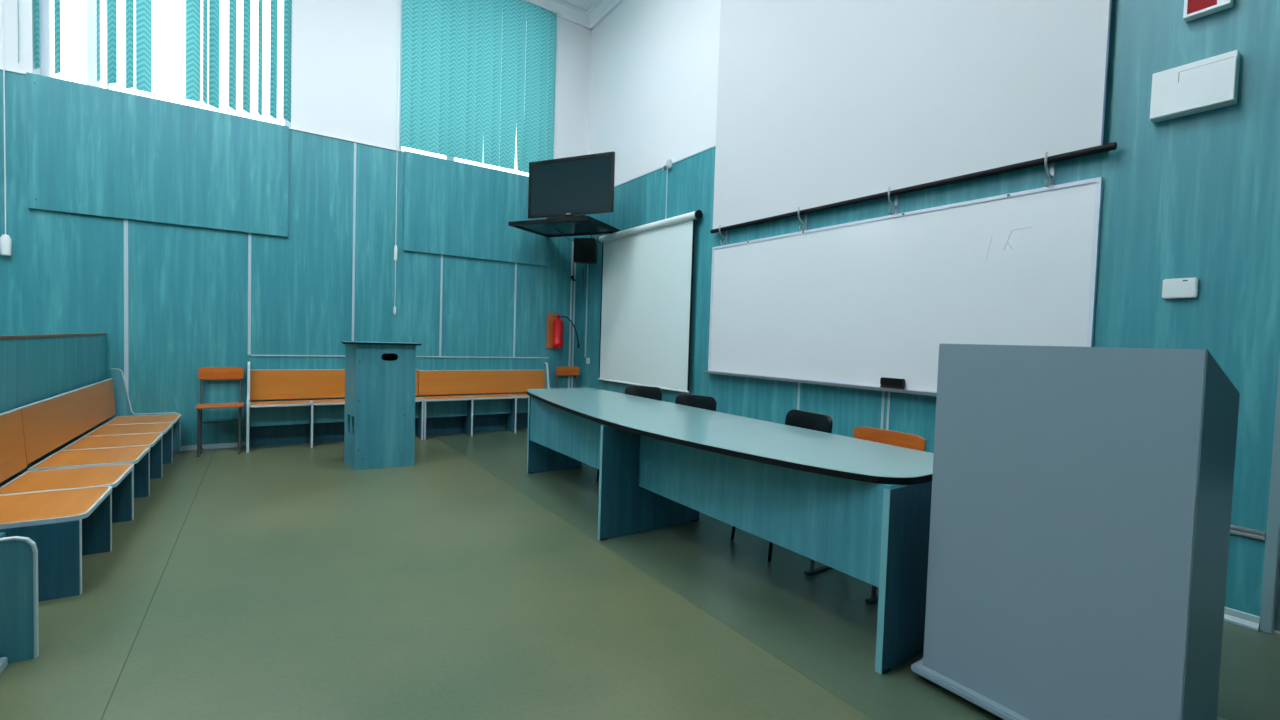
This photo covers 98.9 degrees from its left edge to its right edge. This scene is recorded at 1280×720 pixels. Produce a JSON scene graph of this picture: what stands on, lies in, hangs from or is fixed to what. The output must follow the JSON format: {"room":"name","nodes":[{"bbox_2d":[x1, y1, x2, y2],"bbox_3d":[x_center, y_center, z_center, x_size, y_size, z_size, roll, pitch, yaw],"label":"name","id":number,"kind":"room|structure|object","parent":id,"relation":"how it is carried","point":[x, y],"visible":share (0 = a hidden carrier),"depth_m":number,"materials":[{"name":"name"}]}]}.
{"room":"lecture hall","nodes":[
{"label":"lecture hall","id":0,"kind":"room"},
{"bbox_2d":[0,335,105,486],"bbox_3d":[-3.583,0.453,3.034,0.030,1.130,5.000,0,3,-34],"label":"wall","id":1,"kind":"structure","parent":0,"point":[32,370],"depth_m":3.71,"materials":[{"name":"teal laminate"}]},
{"bbox_2d":[0,333,106,339],"bbox_3d":[-3.566,-0.121,3.013,0.048,0.020,5.000,0,3,-34],"label":"trim","id":2,"kind":"structure","parent":1,"relation":"attached to","point":[81,334],"depth_m":3.72,"materials":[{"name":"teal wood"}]},
{"bbox_2d":[0,0,590,158],"bbox_3d":[-4.599,-1.974,5.456,9.400,5.740,0.330,0,3,-34],"label":"wall","id":3,"kind":"structure","parent":0,"point":[344,53],"depth_m":6.14,"materials":[{"name":"white paint"}]},
{"bbox_2d":[0,0,11,255],"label":"vertical blind","id":4,"kind":"object","parent":3,"relation":"attached to","point":[5,240],"depth_m":4.66,"materials":[{"name":"white plastic"}]},
{"bbox_2d":[34,0,39,68],"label":"vertical blind","id":5,"kind":"object","parent":3,"relation":"attached to","point":[36,2],"depth_m":4.78,"materials":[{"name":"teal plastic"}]},
{"bbox_2d":[54,0,60,73],"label":"vertical blind","id":6,"kind":"object","parent":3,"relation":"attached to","point":[56,2],"depth_m":4.86,"materials":[{"name":"teal fabric"}]},
{"bbox_2d":[97,0,99,81],"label":"vertical blind","id":7,"kind":"object","parent":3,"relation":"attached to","point":[98,1],"depth_m":5.01,"materials":[{"name":"teal fabric"}]},
{"bbox_2d":[108,0,116,83],"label":"vertical blind","id":8,"kind":"object","parent":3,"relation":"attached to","point":[112,4],"depth_m":5.05,"materials":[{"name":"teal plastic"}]},
{"bbox_2d":[124,219,128,393],"bbox_3d":[-4.844,-0.234,5.160,0.030,2.170,0.006,0,3,-34],"label":"trim","id":9,"kind":"structure","parent":3,"relation":"attached to","point":[125,220],"depth_m":5.15,"materials":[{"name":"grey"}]},
{"bbox_2d":[126,0,151,92],"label":"vertical blind","id":10,"kind":"object","parent":3,"relation":"attached to","point":[143,45],"depth_m":5.16,"materials":[{"name":"teal fabric"}]},
{"bbox_2d":[26,72,288,236],"bbox_3d":[-4.516,-1.893,5.272,1.900,1.156,0.033,0,3,-34],"label":"wall panel","id":11,"kind":"object","parent":3,"relation":"attached to","point":[92,150],"visible":1,"depth_m":5.18,"materials":[{"name":"teal laminate"}]},
{"bbox_2d":[40,0,291,127],"bbox_3d":[-4.531,-3.595,5.354,1.900,2.250,0.280,0,3,-34],"label":"window","id":12,"kind":"structure","parent":3,"relation":"in","point":[78,18],"depth_m":5.41,"materials":[{"name":"white glass"}]},
{"bbox_2d":[0,68,404,151],"bbox_3d":[-4.481,-2.463,5.288,9.000,0.012,0.032,0,3,-34],"label":"trim","id":13,"kind":"structure","parent":3,"relation":"attached to","point":[0,68],"depth_m":6.01,"materials":[{"name":"white plastic"}]},
{"bbox_2d":[186,0,219,108],"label":"vertical blind","id":14,"kind":"object","parent":3,"relation":"attached to","point":[192,6],"depth_m":5.40,"materials":[{"name":"teal fabric"}]},
{"bbox_2d":[181,442,245,450],"bbox_3d":[-4.579,0.877,5.400,9.000,0.050,0.016,0,3,-34],"label":"baseboard","id":15,"kind":"structure","parent":3,"relation":"attached to","point":[220,445],"depth_m":5.56,"materials":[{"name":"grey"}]},
{"bbox_2d":[229,0,236,110],"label":"vertical blind","id":16,"kind":"object","parent":3,"relation":"attached to","point":[232,3],"depth_m":5.55,"materials":[{"name":"teal fabric"}]},
{"bbox_2d":[243,0,250,113],"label":"vertical blind","id":17,"kind":"object","parent":3,"relation":"attached to","point":[246,3],"depth_m":5.62,"materials":[{"name":"teal fabric"}]},
{"bbox_2d":[248,233,250,354],"bbox_3d":[-4.050,-0.683,5.677,0.026,1.260,0.006,0,3,-34],"label":"trim","id":18,"kind":"structure","parent":3,"relation":"attached to","point":[249,234],"depth_m":5.67,"materials":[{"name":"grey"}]},
{"bbox_2d":[258,0,262,115],"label":"vertical blind","id":19,"kind":"object","parent":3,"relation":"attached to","point":[260,15],"depth_m":5.68,"materials":[{"name":"teal fabric"}]},
{"bbox_2d":[270,0,277,118],"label":"vertical blind","id":20,"kind":"object","parent":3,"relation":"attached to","point":[274,3],"depth_m":5.74,"materials":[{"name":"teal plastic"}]},
{"bbox_2d":[283,0,291,121],"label":"vertical blind","id":21,"kind":"object","parent":3,"relation":"attached to","point":[287,3],"depth_m":5.81,"materials":[{"name":"teal fabric"}]},
{"bbox_2d":[0,70,585,445],"bbox_3d":[-4.537,-0.778,5.354,9.000,3.362,0.020,0,3,-34],"label":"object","id":22,"kind":"structure","parent":3,"relation":"attached to","point":[63,273],"depth_m":5.79,"materials":[{"name":"teal laminate"}]},
{"bbox_2d":[352,142,355,340],"bbox_3d":[-3.240,-1.249,6.198,0.024,2.402,0.006,0,3,-34],"label":"trim","id":23,"kind":"structure","parent":3,"relation":"attached to","point":[354,188],"depth_m":6.19,"materials":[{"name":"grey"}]},
{"bbox_2d":[251,355,548,357],"bbox_3d":[-2.661,-0.040,6.661,3.380,0.014,0.010,0,3,-34],"label":"trim","id":24,"kind":"structure","parent":3,"relation":"attached to","point":[251,355],"depth_m":6.71,"materials":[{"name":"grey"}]},
{"bbox_2d":[439,255,442,355],"bbox_3d":[-2.458,-0.673,6.765,0.024,1.260,0.006,0,3,-34],"label":"trim","id":25,"kind":"structure","parent":3,"relation":"attached to","point":[441,283],"depth_m":6.76,"materials":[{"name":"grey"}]},
{"bbox_2d":[399,0,528,176],"bbox_3d":[-2.071,-3.579,7.036,1.920,2.250,0.280,0,3,-34],"label":"window","id":26,"kind":"structure","parent":3,"relation":"in","point":[515,171],"depth_m":6.97,"materials":[{"name":"white paint"}]},
{"bbox_2d":[394,0,561,314],"bbox_3d":[-1.987,-2.624,6.947,2.072,4.215,0.052,0,3,-34],"label":"vertical blind","id":27,"kind":"object","parent":26,"relation":"attached to","point":[443,78],"visible":0.98,"depth_m":6.88,"materials":[{"name":"teal fabric"}]},
{"bbox_2d":[403,151,550,266],"bbox_3d":[-2.004,-1.872,6.990,1.892,1.157,0.033,0,3,-34],"label":"wall panel","id":28,"kind":"object","parent":3,"relation":"attached to","point":[452,208],"visible":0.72,"depth_m":6.86,"materials":[{"name":"teal laminate"}]},
{"bbox_2d":[513,263,516,356],"bbox_3d":[-1.669,-0.663,7.306,0.024,1.250,0.006,0,3,-34],"label":"trim","id":29,"kind":"structure","parent":3,"relation":"attached to","point":[515,263],"depth_m":7.30,"materials":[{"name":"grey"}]},
{"bbox_2d":[546,314,556,347],"bbox_3d":[-1.212,-0.399,7.623,0.185,0.472,0.022,0,3,-34],"label":"board","id":30,"kind":"object","parent":3,"relation":"attached to","point":[550,319],"visible":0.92,"depth_m":7.59,"materials":[{"name":"orange wood"}]},
{"bbox_2d":[532,0,591,30],"bbox_3d":[-4.359,-4.764,5.149,9.020,0.130,0.180,0,3,-34],"label":"trim","id":31,"kind":"structure","parent":3,"relation":"attached to","point":[571,13],"depth_m":7.47,"materials":[{"name":"white paint"}]},
{"bbox_2d":[508,216,619,239],"bbox_3d":[-0.865,-1.675,7.077,1.134,0.046,1.188,3,2,25],"label":"shelf","id":32,"kind":"object","parent":3,"relation":"attached to","point":[580,225],"visible":0.89,"depth_m":6.82,"materials":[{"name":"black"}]},
{"bbox_2d":[528,151,614,218],"bbox_3d":[-0.829,-2.039,6.513,1.170,0.725,0.220,3,2,25],"label":"television","id":33,"kind":"object","parent":32,"relation":"on","point":[577,186],"visible":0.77,"depth_m":6.47,"materials":[{"name":"black plastic"}]},
{"bbox_2d":[552,311,579,347],"bbox_3d":[-1.031,-0.420,7.644,0.432,0.500,0.146,0,3,-34],"label":"fire extinguisher","id":34,"kind":"object","parent":3,"relation":"attached to","point":[558,323],"visible":1,"depth_m":7.52,"materials":[{"name":"red metal"}]},
{"bbox_2d":[568,242,573,387],"bbox_3d":[-0.990,-0.398,7.777,0.025,2.550,0.018,0,3,-34],"label":"duct","id":35,"kind":"object","parent":3,"relation":"attached to","point":[572,242],"visible":0.6,"depth_m":7.76,"materials":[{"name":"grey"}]},
{"bbox_2d":[571,262,575,387],"bbox_3d":[-0.950,-0.398,7.804,0.022,2.550,0.018,0,3,-34],"label":"duct","id":36,"kind":"object","parent":3,"relation":"attached to","point":[574,262],"visible":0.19,"depth_m":7.79,"materials":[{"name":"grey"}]},
{"bbox_2d":[563,0,596,9],"bbox_3d":[-1.628,-4.647,1.136,9.400,0.100,10.550,0,3,-34],"label":"ceiling","id":37,"kind":"structure","parent":0,"point":[586,4],"depth_m":7.36,"materials":[{"name":"white paint"}]},
{"bbox_2d":[0,435,1279,719],"bbox_3d":[-1.811,1.186,1.347,9.400,0.100,10.550,0,3,-34],"label":"floor","id":38,"kind":"structure","parent":0,"point":[297,582],"depth_m":2.38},
{"bbox_2d":[0,657,7,673],"bbox_3d":[-2.117,1.069,1.334,0.458,0.115,1.224,0,3,-34],"label":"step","id":39,"kind":"structure","parent":38,"relation":"on","point":[3,660],"depth_m":1.94,"materials":[{"name":"wood"}]},
{"bbox_2d":[0,408,133,663],"bbox_3d":[-2.910,0.689,2.596,0.513,0.733,1.770,0,3,-34],"label":"bench","id":40,"kind":"object","parent":38,"relation":"on","point":[51,518],"visible":1,"depth_m":2.50,"materials":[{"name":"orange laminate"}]},
{"bbox_2d":[19,368,181,518],"bbox_3d":[-4.073,0.545,4.298,0.513,0.824,2.359,0,3,-34],"label":"bench","id":41,"kind":"object","parent":38,"relation":"on","point":[147,441],"visible":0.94,"depth_m":3.99,"materials":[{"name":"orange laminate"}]},
{"bbox_2d":[101,450,214,719],"bbox_3d":[-1.512,1.141,1.458,0.004,0.001,10.000,0,3,-34],"label":"trim","id":42,"kind":"structure","parent":38,"relation":"attached to","point":[214,450],"depth_m":2.31,"materials":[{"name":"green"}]},
{"bbox_2d":[194,367,243,456],"bbox_3d":[-4.148,0.496,5.411,0.375,0.833,0.373,0,3,-34],"label":"chair","id":43,"kind":"object","parent":38,"relation":"on","point":[205,373],"visible":1,"depth_m":5.44,"materials":[{"name":"orange wood"}]},
{"bbox_2d":[246,362,423,452],"bbox_3d":[-3.300,0.474,6.032,1.676,0.888,0.348,0,3,-34],"label":"bench","id":44,"kind":"object","parent":38,"relation":"on","point":[268,423],"visible":0.72,"depth_m":5.87,"materials":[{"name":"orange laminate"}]},
{"bbox_2d":[342,341,420,469],"bbox_3d":[-2.430,0.407,5.125,0.637,1.144,0.435,1,2,-30],"label":"lectern","id":45,"kind":"object","parent":38,"relation":"on","point":[380,377],"visible":1,"depth_m":4.99,"materials":[{"name":"teal laminate"}]},
{"bbox_2d":[431,428,1279,719],"bbox_3d":[1.083,1.158,3.232,2.095,0.001,10.000,0,3,-34],"label":"floor strip","id":46,"kind":"object","parent":38,"relation":"on","point":[821,624],"visible":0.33,"depth_m":2.63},
{"bbox_2d":[418,363,549,439],"bbox_3d":[-1.908,0.484,6.972,1.676,0.888,0.368,0,3,-34],"label":"bench","id":47,"kind":"object","parent":46,"relation":"on","point":[467,414],"visible":0.78,"depth_m":6.95,"materials":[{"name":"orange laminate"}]},
{"bbox_2d":[556,367,579,387],"bbox_3d":[-0.941,0.517,7.603,0.375,0.833,0.373,0,3,-34],"label":"chair","id":48,"kind":"object","parent":46,"relation":"on","point":[560,371],"visible":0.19,"depth_m":7.74,"materials":[{"name":"orange wood"}]},
{"bbox_2d":[596,385,662,480],"bbox_3d":[-0.086,0.652,4.846,0.420,0.824,0.472,3,2,33],"label":"padded chair","id":49,"kind":"object","parent":46,"relation":"on","point":[655,393],"visible":0.16,"depth_m":4.98,"materials":[{"name":"black fabric"}]},
{"bbox_2d":[675,393,716,410],"bbox_3d":[0.293,0.688,4.195,0.420,0.824,0.472,4,3,44],"label":"padded chair","id":50,"kind":"object","parent":46,"relation":"on","point":[698,401],"visible":0.16,"depth_m":4.31,"materials":[{"name":"black fabric"}]},
{"bbox_2d":[527,387,933,674],"bbox_3d":[0.105,0.737,3.774,1.053,0.740,3.784,0,3,-34],"label":"conference table","id":51,"kind":"object","parent":46,"relation":"on","point":[827,499],"visible":0.88,"depth_m":2.71,"materials":[{"name":"blue laminate"}]},
{"bbox_2d":[731,409,832,561],"bbox_3d":[0.871,0.736,3.376,0.472,0.824,0.420,1,2,-25],"label":"padded chair","id":52,"kind":"object","parent":46,"relation":"on","point":[794,417],"visible":0.15,"depth_m":3.43,"materials":[{"name":"black fabric"}]},
{"bbox_2d":[804,427,925,603],"bbox_3d":[1.191,0.780,2.908,0.443,0.783,0.425,0,3,-34],"label":"chair","id":53,"kind":"object","parent":46,"relation":"on","point":[900,439],"visible":0.08,"depth_m":2.98,"materials":[{"name":"orange wood"}]},
{"bbox_2d":[911,344,1239,719],"bbox_3d":[1.494,0.588,1.883,0.605,1.262,0.765,0,3,-34],"label":"podium","id":54,"kind":"object","parent":46,"relation":"on","point":[1081,497],"visible":1,"depth_m":1.66,"materials":[{"name":"grey paint"}]},
{"bbox_2d":[588,0,720,185],"bbox_3d":[2.144,-1.703,3.804,0.230,5.740,10.020,0,3,-34],"label":"wall","id":55,"kind":"structure","parent":0,"point":[655,63],"depth_m":6.50,"materials":[{"name":"white paint"}]},
{"bbox_2d":[573,238,595,263],"bbox_3d":[-0.751,-1.494,7.527,0.290,0.322,0.264,2,2,1],"label":"loudspeaker","id":56,"kind":"object","parent":55,"relation":"attached to","point":[584,248],"visible":1,"depth_m":7.40,"materials":[{"name":"black plastic"}]},
{"bbox_2d":[585,264,588,356],"bbox_3d":[-0.760,-0.702,7.788,0.016,1.330,0.020,0,3,-34],"label":"duct","id":57,"kind":"object","parent":55,"relation":"attached to","point":[587,264],"visible":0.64,"depth_m":7.78,"materials":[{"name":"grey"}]},
{"bbox_2d":[587,0,623,29],"bbox_3d":[2.062,-4.505,3.586,0.180,0.130,10.020,0,3,-34],"label":"trim","id":58,"kind":"structure","parent":55,"relation":"attached to","point":[600,9],"depth_m":7.39,"materials":[{"name":"white paint"}]},
{"bbox_2d":[597,210,702,392],"bbox_3d":[0.019,-0.652,6.559,0.106,1.932,2.040,0,3,-34],"label":"wall screen","id":59,"kind":"object","parent":55,"relation":"attached to","point":[647,275],"visible":0.98,"depth_m":6.42,"materials":[{"name":"fabric"}]},
{"bbox_2d":[614,145,715,186],"bbox_3d":[0.009,-2.246,6.703,0.028,0.012,2.740,0,3,-34],"label":"trim","id":60,"kind":"structure","parent":55,"relation":"attached to","point":[714,145],"depth_m":6.15,"materials":[{"name":"blue"}]},
{"bbox_2d":[665,169,667,218],"bbox_3d":[0.264,-0.628,6.298,0.006,3.175,0.018,0,3,-34],"label":"trim","id":61,"kind":"structure","parent":55,"relation":"attached to","point":[667,169],"depth_m":6.25,"materials":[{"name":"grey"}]},
{"bbox_2d":[662,159,671,169],"bbox_3d":[0.291,-2.214,6.221,0.074,0.100,0.173,0,3,-34],"label":"sensor","id":62,"kind":"object","parent":55,"relation":"attached to","point":[668,163],"visible":1,"depth_m":6.16,"materials":[{"name":"white plastic"}]},
{"bbox_2d":[719,225,727,244],"bbox_3d":[0.819,-1.232,5.399,0.111,0.192,0.022,0,3,-34],"label":"hook","id":63,"kind":"object","parent":55,"relation":"attached to","point":[726,238],"visible":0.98,"depth_m":5.41,"materials":[{"name":"silver metal"}]},
{"bbox_2d":[797,382,799,409],"bbox_3d":[1.369,-0.017,4.675,0.006,2.140,0.022,0,3,-34],"label":"trim","id":64,"kind":"structure","parent":55,"relation":"attached to","point":[798,398],"depth_m":4.68,"materials":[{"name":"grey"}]},
{"bbox_2d":[798,207,806,230],"bbox_3d":[1.363,-1.182,4.604,0.111,0.192,0.022,0,3,-34],"label":"hook","id":65,"kind":"object","parent":55,"relation":"attached to","point":[805,222],"visible":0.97,"depth_m":4.62,"materials":[{"name":"silver metal"}]},
{"bbox_2d":[881,391,884,428],"bbox_3d":[1.786,0.660,4.059,0.006,0.860,0.018,0,3,-34],"label":"trim","id":66,"kind":"structure","parent":55,"relation":"attached to","point":[883,392],"depth_m":4.05,"materials":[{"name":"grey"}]},
{"bbox_2d":[886,392,889,429],"bbox_3d":[1.811,0.662,4.022,0.006,0.860,0.018,0,3,-34],"label":"trim","id":67,"kind":"structure","parent":55,"relation":"attached to","point":[888,403],"depth_m":4.01,"materials":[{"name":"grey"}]},
{"bbox_2d":[888,187,897,214],"bbox_3d":[1.816,-1.139,3.940,0.111,0.192,0.022,0,3,-34],"label":"hook","id":68,"kind":"object","parent":55,"relation":"attached to","point":[895,206],"visible":1,"depth_m":3.95,"materials":[{"name":"silver metal"}]},
{"bbox_2d":[704,177,1103,395],"bbox_3d":[1.590,-0.432,4.283,0.090,1.277,3.142,0,3,-34],"label":"whiteboard","id":69,"kind":"object","parent":55,"relation":"attached to","point":[855,304],"visible":0.91,"depth_m":3.87,"materials":[{"name":"plastic"}]},
{"bbox_2d":[704,370,936,395],"bbox_3d":[1.473,0.186,4.420,0.059,0.024,2.842,0,3,-34],"label":"tray","id":70,"kind":"object","parent":69,"relation":"on","point":[772,376],"depth_m":4.41,"materials":[{"name":"silver metal"}]},
{"bbox_2d":[880,377,904,389],"bbox_3d":[1.811,0.174,3.927,0.044,0.088,0.170,0,3,-34],"label":"eraser","id":71,"kind":"object","parent":69,"relation":"on","point":[894,383],"visible":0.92,"depth_m":3.90,"materials":[{"name":"black plastic"}]},
{"bbox_2d":[710,0,1116,233],"bbox_3d":[1.661,-2.866,4.174,0.118,3.352,3.315,0,3,-34],"label":"projection screen","id":72,"kind":"object","parent":55,"relation":"attached to","point":[822,105],"visible":1,"depth_m":3.95,"materials":[{"name":"grey fabric"}]},
{"bbox_2d":[581,0,1279,627],"bbox_3d":[2.028,-1.133,3.745,0.020,4.600,10.000,0,3,-34],"label":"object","id":73,"kind":"structure","parent":55,"relation":"attached to","point":[1197,195],"depth_m":2.80,"materials":[{"name":"teal laminate"}]},
{"bbox_2d":[1044,152,1054,186],"bbox_3d":[2.354,-1.090,3.152,0.111,0.192,0.022,0,3,-34],"label":"hook","id":74,"kind":"object","parent":55,"relation":"attached to","point":[1051,173],"visible":1,"depth_m":3.16,"materials":[{"name":"silver metal"}]},
{"bbox_2d":[1162,277,1198,298],"bbox_3d":[2.689,-0.357,2.726,0.032,0.098,0.125,0,3,-34],"label":"control plate","id":75,"kind":"object","parent":55,"relation":"attached to","point":[1178,287],"visible":1,"depth_m":2.71,"materials":[{"name":"white plastic"}]},
{"bbox_2d":[1150,50,1239,122],"bbox_3d":[2.705,-1.330,2.677,0.071,0.233,0.296,0,3,-34],"label":"box","id":76,"kind":"object","parent":55,"relation":"attached to","point":[1211,83],"visible":1,"depth_m":2.65,"materials":[{"name":"white plastic"}]},
{"bbox_2d":[1183,0,1232,21],"bbox_3d":[2.743,-1.757,2.640,0.055,0.160,0.160,0,3,-34],"label":"wall sign","id":77,"kind":"object","parent":55,"relation":"attached to","point":[1193,9],"visible":1,"depth_m":2.65,"materials":[{"name":"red plastic"}]},
{"bbox_2d":[1224,607,1259,630],"bbox_3d":[0.984,1.052,5.215,0.022,0.062,6.568,0,3,-34],"label":"baseboard","id":78,"kind":"structure","parent":55,"relation":"attached to","point":[1251,621],"depth_m":2.55,"materials":[{"name":"white"}]},
{"bbox_2d":[1230,525,1264,539],"bbox_3d":[2.768,0.796,2.613,0.016,0.039,0.286,0,3,-34],"label":"cable conduit","id":79,"kind":"object","parent":55,"relation":"attached to","point":[1256,534],"visible":0.4,"depth_m":2.54,"materials":[{"name":"silver metal"}]},
{"bbox_2d":[1259,357,1279,633],"bbox_3d":[3.204,0.186,2.049,0.139,2.160,1.070,0,3,-34],"label":"door","id":80,"kind":"structure","parent":55,"relation":"in","point":[1270,603],"depth_m":2.47,"materials":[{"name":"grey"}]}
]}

